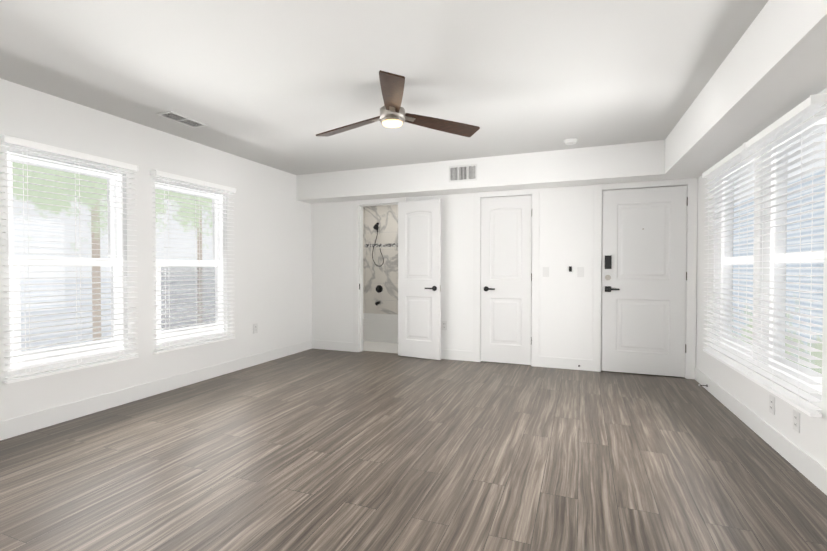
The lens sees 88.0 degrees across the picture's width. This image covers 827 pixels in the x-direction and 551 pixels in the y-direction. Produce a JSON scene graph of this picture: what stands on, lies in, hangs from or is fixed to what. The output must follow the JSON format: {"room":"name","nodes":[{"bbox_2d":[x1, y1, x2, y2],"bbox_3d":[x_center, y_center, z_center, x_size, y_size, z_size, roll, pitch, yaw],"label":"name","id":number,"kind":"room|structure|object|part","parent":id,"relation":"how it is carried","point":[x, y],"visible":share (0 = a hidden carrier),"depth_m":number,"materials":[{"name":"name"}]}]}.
{"room":"empty living room","nodes":[
{"label":"empty living room","id":0,"kind":"room"},
{"bbox_2d":[0,78,364,421],"bbox_3d":[-2.372,-0.127,4.126,0.170,2.440,7.750,0,1,21],"label":"wall","id":1,"kind":"structure","parent":0,"point":[267,273],"depth_m":3.94,"materials":[{"name":"white paint"}]},
{"bbox_2d":[7,152,122,367],"bbox_3d":[-2.704,-0.110,3.349,0.080,1.510,0.820,0,1,21],"label":"window","id":2,"kind":"structure","parent":1,"relation":"in","point":[112,249],"depth_m":3.34,"materials":[{"name":"white plastic"}]},
{"bbox_2d":[0,135,138,383],"bbox_3d":[-2.581,-0.110,3.300,0.082,1.662,0.928,0,1,21],"label":"window blind","id":3,"kind":"object","parent":2,"relation":"attached to","point":[19,142],"visible":1,"depth_m":3.22,"materials":[{"name":"white plastic"}]},
{"bbox_2d":[0,340,311,440],"bbox_3d":[-2.571,1.041,3.443,0.012,0.125,6.000,0,1,21],"label":"baseboard","id":4,"kind":"structure","parent":1,"relation":"attached to","point":[16,426],"depth_m":3.70,"materials":[{"name":"white paint"}]},
{"bbox_2d":[155,182,222,342],"bbox_3d":[-2.300,-0.126,4.377,0.080,1.510,0.850,0,1,21],"label":"window","id":5,"kind":"structure","parent":1,"relation":"in","point":[217,248],"depth_m":4.45,"materials":[{"name":"white plastic"}]},
{"bbox_2d":[150,170,235,353],"bbox_3d":[-2.176,-0.126,4.328,0.082,1.662,0.958,0,1,21],"label":"window blind","id":6,"kind":"object","parent":5,"relation":"attached to","point":[161,174],"visible":0.98,"depth_m":4.25,"materials":[{"name":"white plastic"}]},
{"bbox_2d":[253,323,257,333],"bbox_3d":[-1.900,0.637,5.150,0.008,0.116,0.072,0,1,21],"label":"electrical outlet","id":7,"kind":"object","parent":1,"relation":"attached to","point":[255,328],"visible":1,"depth_m":5.15,"materials":[{"name":"white plastic"}]},
{"bbox_2d":[365,205,397,313],"bbox_3d":[-0.057,-0.179,7.433,1.920,2.440,0.100,0,1,21],"label":"wall","id":8,"kind":"structure","parent":0,"point":[385,274],"depth_m":7.57,"materials":[{"name":"stone"}]},
{"bbox_2d":[372,222,383,305],"bbox_3d":[-0.647,-0.207,7.491,0.219,1.463,0.228,0,1,21],"label":"shower fixture","id":9,"kind":"object","parent":8,"relation":"attached to","point":[379,288],"visible":1,"depth_m":7.54,"materials":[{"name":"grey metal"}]},
{"bbox_2d":[365,243,397,246],"bbox_3d":[-0.076,-0.528,7.379,1.720,0.060,0.005,0,1,21],"label":"tile border","id":10,"kind":"object","parent":8,"relation":"attached to","point":[384,245],"depth_m":7.56,"materials":[{"name":"grey tile"}]},
{"bbox_2d":[0,0,768,174],"bbox_3d":[0.168,-1.385,3.323,5.470,0.100,8.150,0,1,21],"label":"ceiling","id":11,"kind":"structure","parent":0,"point":[279,84],"depth_m":2.73,"materials":[{"name":"white paint"}]},
{"bbox_2d":[156,111,207,127],"bbox_3d":[-1.977,-1.335,3.677,0.170,0.010,0.370,0,1,21],"label":"ceiling vent","id":12,"kind":"object","parent":11,"relation":"in","point":[181,119],"visible":0.96,"depth_m":3.66,"materials":[{"name":"white metal"}]},
{"bbox_2d":[316,70,479,136],"bbox_3d":[-0.243,-1.186,2.947,1.192,0.285,1.193,0,1,21],"label":"ceiling fan","id":13,"kind":"object","parent":11,"relation":"hanging from","point":[392,113],"visible":1,"depth_m":2.98,"materials":[{"name":"brown wood"}]},
{"bbox_2d":[296,140,704,203],"bbox_3d":[0.676,-1.194,5.168,4.770,0.340,0.350,0,1,21],"label":"soffit beam","id":14,"kind":"structure","parent":11,"relation":"attached to","point":[624,163],"depth_m":4.86,"materials":[{"name":"white paint"}]},
{"bbox_2d":[449,164,476,181],"bbox_3d":[0.578,-1.196,5.012,0.340,0.190,0.010,0,1,21],"label":"air vent grille","id":15,"kind":"object","parent":14,"relation":"attached to","point":[460,173],"visible":1,"depth_m":5.01,"materials":[{"name":"white metal"}]},
{"bbox_2d":[563,138,577,144],"bbox_3d":[1.567,-1.329,4.273,0.136,0.040,0.136,0,1,21],"label":"smoke detector","id":16,"kind":"object","parent":11,"relation":"attached to","point":[570,141],"visible":1,"depth_m":4.24,"materials":[{"name":"white plastic"}]},
{"bbox_2d":[0,341,826,550],"bbox_3d":[0.113,1.132,3.223,5.470,0.051,7.850,0,1,21],"label":"floor","id":17,"kind":"structure","parent":0,"point":[319,450],"depth_m":2.48,"materials":[{"name":"plastic"}]},
{"bbox_2d":[363,313,397,342],"bbox_3d":[-0.352,0.866,7.103,1.415,0.360,0.748,0,1,21],"label":"bathtub","id":18,"kind":"object","parent":17,"relation":"on","point":[380,327],"visible":0.29,"depth_m":6.79,"materials":[{"name":"white ceramic"}]},
{"bbox_2d":[311,185,697,359],"bbox_3d":[0.762,-0.147,5.403,4.770,2.440,0.120,0,1,21],"label":"wall","id":19,"kind":"structure","parent":0,"point":[565,294],"depth_m":5.37,"materials":[{"name":"white paint"}]},
{"bbox_2d":[312,340,352,351],"bbox_3d":[-1.147,0.999,6.100,0.660,0.125,0.012,0,1,21],"label":"baseboard","id":20,"kind":"structure","parent":19,"relation":"attached to","point":[316,344],"depth_m":6.10,"materials":[{"name":"white paint"}]},
{"bbox_2d":[353,197,405,351],"bbox_3d":[-0.451,0.002,5.873,0.792,2.126,0.136,0,1,21],"label":"door frame","id":21,"kind":"structure","parent":19,"relation":"attached to","point":[358,205],"depth_m":5.94,"materials":[{"name":"white paint"}]},
{"bbox_2d":[398,199,440,359],"bbox_3d":[0.067,0.051,5.533,0.621,2.020,0.147,1,1,29],"label":"bathroom door","id":22,"kind":"structure","parent":19,"relation":"in","point":[419,279],"depth_m":5.51,"materials":[{"name":"white paint"}]},
{"bbox_2d":[442,321,446,329],"bbox_3d":[0.394,0.641,5.491,0.072,0.116,0.008,0,1,21],"label":"electrical outlet","id":23,"kind":"object","parent":19,"relation":"attached to","point":[444,325],"visible":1,"depth_m":5.49,"materials":[{"name":"white plastic"}]},
{"bbox_2d":[441,349,472,360],"bbox_3d":[0.322,1.009,5.523,0.915,0.125,0.012,0,1,21],"label":"baseboard","id":24,"kind":"structure","parent":19,"relation":"attached to","point":[461,355],"depth_m":5.43,"materials":[{"name":"white paint"}]},
{"bbox_2d":[481,195,531,364],"bbox_3d":[1.128,0.056,5.219,0.621,2.020,0.147,0,1,21],"label":"closet door","id":25,"kind":"structure","parent":19,"relation":"in","point":[506,269],"depth_m":5.20,"materials":[{"name":"white paint"}]},
{"bbox_2d":[473,188,539,366],"bbox_3d":[1.136,0.012,5.250,0.792,2.126,0.136,0,1,21],"label":"door frame","id":26,"kind":"structure","parent":19,"relation":"attached to","point":[534,193],"depth_m":5.17,"materials":[{"name":"white paint"}]},
{"bbox_2d":[543,267,548,276],"bbox_3d":[1.552,-0.041,5.024,0.072,0.116,0.011,0,1,21],"label":"light switch","id":27,"kind":"object","parent":19,"relation":"attached to","point":[545,271],"visible":1,"depth_m":5.02,"materials":[{"name":"white plastic"}]},
{"bbox_2d":[539,356,591,370],"bbox_3d":[1.755,1.017,4.960,0.585,0.125,0.012,0,1,21],"label":"baseboard","id":28,"kind":"structure","parent":19,"relation":"attached to","point":[550,362],"depth_m":4.95,"materials":[{"name":"white paint"}]},
{"bbox_2d":[577,267,583,276],"bbox_3d":[1.906,-0.039,4.885,0.072,0.116,0.011,0,1,21],"label":"light switch","id":29,"kind":"object","parent":19,"relation":"attached to","point":[580,271],"visible":1,"depth_m":4.88,"materials":[{"name":"white plastic"}]},
{"bbox_2d":[601,186,687,376],"bbox_3d":[2.506,0.064,4.682,0.823,2.020,0.156,0,1,21],"label":"entry door","id":30,"kind":"structure","parent":19,"relation":"in","point":[644,279],"depth_m":4.66,"materials":[{"name":"white paint"}]},
{"bbox_2d":[592,178,697,378],"bbox_3d":[2.511,0.021,4.710,0.997,2.126,0.136,0,1,21],"label":"door frame","id":31,"kind":"structure","parent":19,"relation":"attached to","point":[691,184],"depth_m":4.53,"materials":[{"name":"white paint"}]},
{"bbox_2d":[665,0,826,494],"bbox_3d":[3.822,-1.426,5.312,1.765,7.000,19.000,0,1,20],"label":"wall","id":32,"kind":"structure","parent":0,"point":[748,134],"depth_m":2.90,"materials":[{"name":"white paint"}]},
{"bbox_2d":[702,144,754,375],"bbox_3d":[2.576,-0.119,3.543,0.082,1.672,1.023,0,1,20],"label":"blind","id":33,"kind":"object","parent":32,"relation":"attached to","point":[730,357],"depth_m":3.48,"materials":[{"name":"white plastic"}]},
{"bbox_3d":[1.879,1.071,1.535,0.012,0.125,6.300,0,1,20],"label":"baseboard trim","id":34,"kind":"part","parent":32,"relation":"part of","materials":[{"name":"white paint"}]},
{"bbox_2d":[769,394,774,414],"bbox_3d":[2.342,0.844,2.800,0.008,0.116,0.072,0,1,20],"label":"outlet","id":35,"kind":"object","parent":32,"relation":"attached to","point":[771,396],"depth_m":2.80,"materials":[{"name":"white plastic"}]},
{"bbox_2d":[744,93,826,416],"bbox_3d":[2.247,-0.105,2.638,0.082,1.672,0.898,0,1,20],"label":"blind","id":36,"kind":"object","parent":32,"relation":"attached to","point":[807,112],"depth_m":2.53,"materials":[{"name":"white plastic"}]},
{"bbox_2d":[793,409,799,432],"bbox_3d":[2.233,0.849,2.499,0.008,0.116,0.072,0,1,20],"label":"outlet","id":37,"kind":"object","parent":32,"relation":"attached to","point":[796,412],"depth_m":2.49,"materials":[{"name":"white plastic"}]},
{"label":"outside","id":38,"kind":"structure","parent":0,"visible":0},
{"bbox_2d":[12,162,214,350],"bbox_3d":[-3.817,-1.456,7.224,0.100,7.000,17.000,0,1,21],"label":"window glass","id":39,"kind":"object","parent":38,"point":[47,226],"depth_m":5.62,"materials":[{"name":"clear glass"}]}
]}

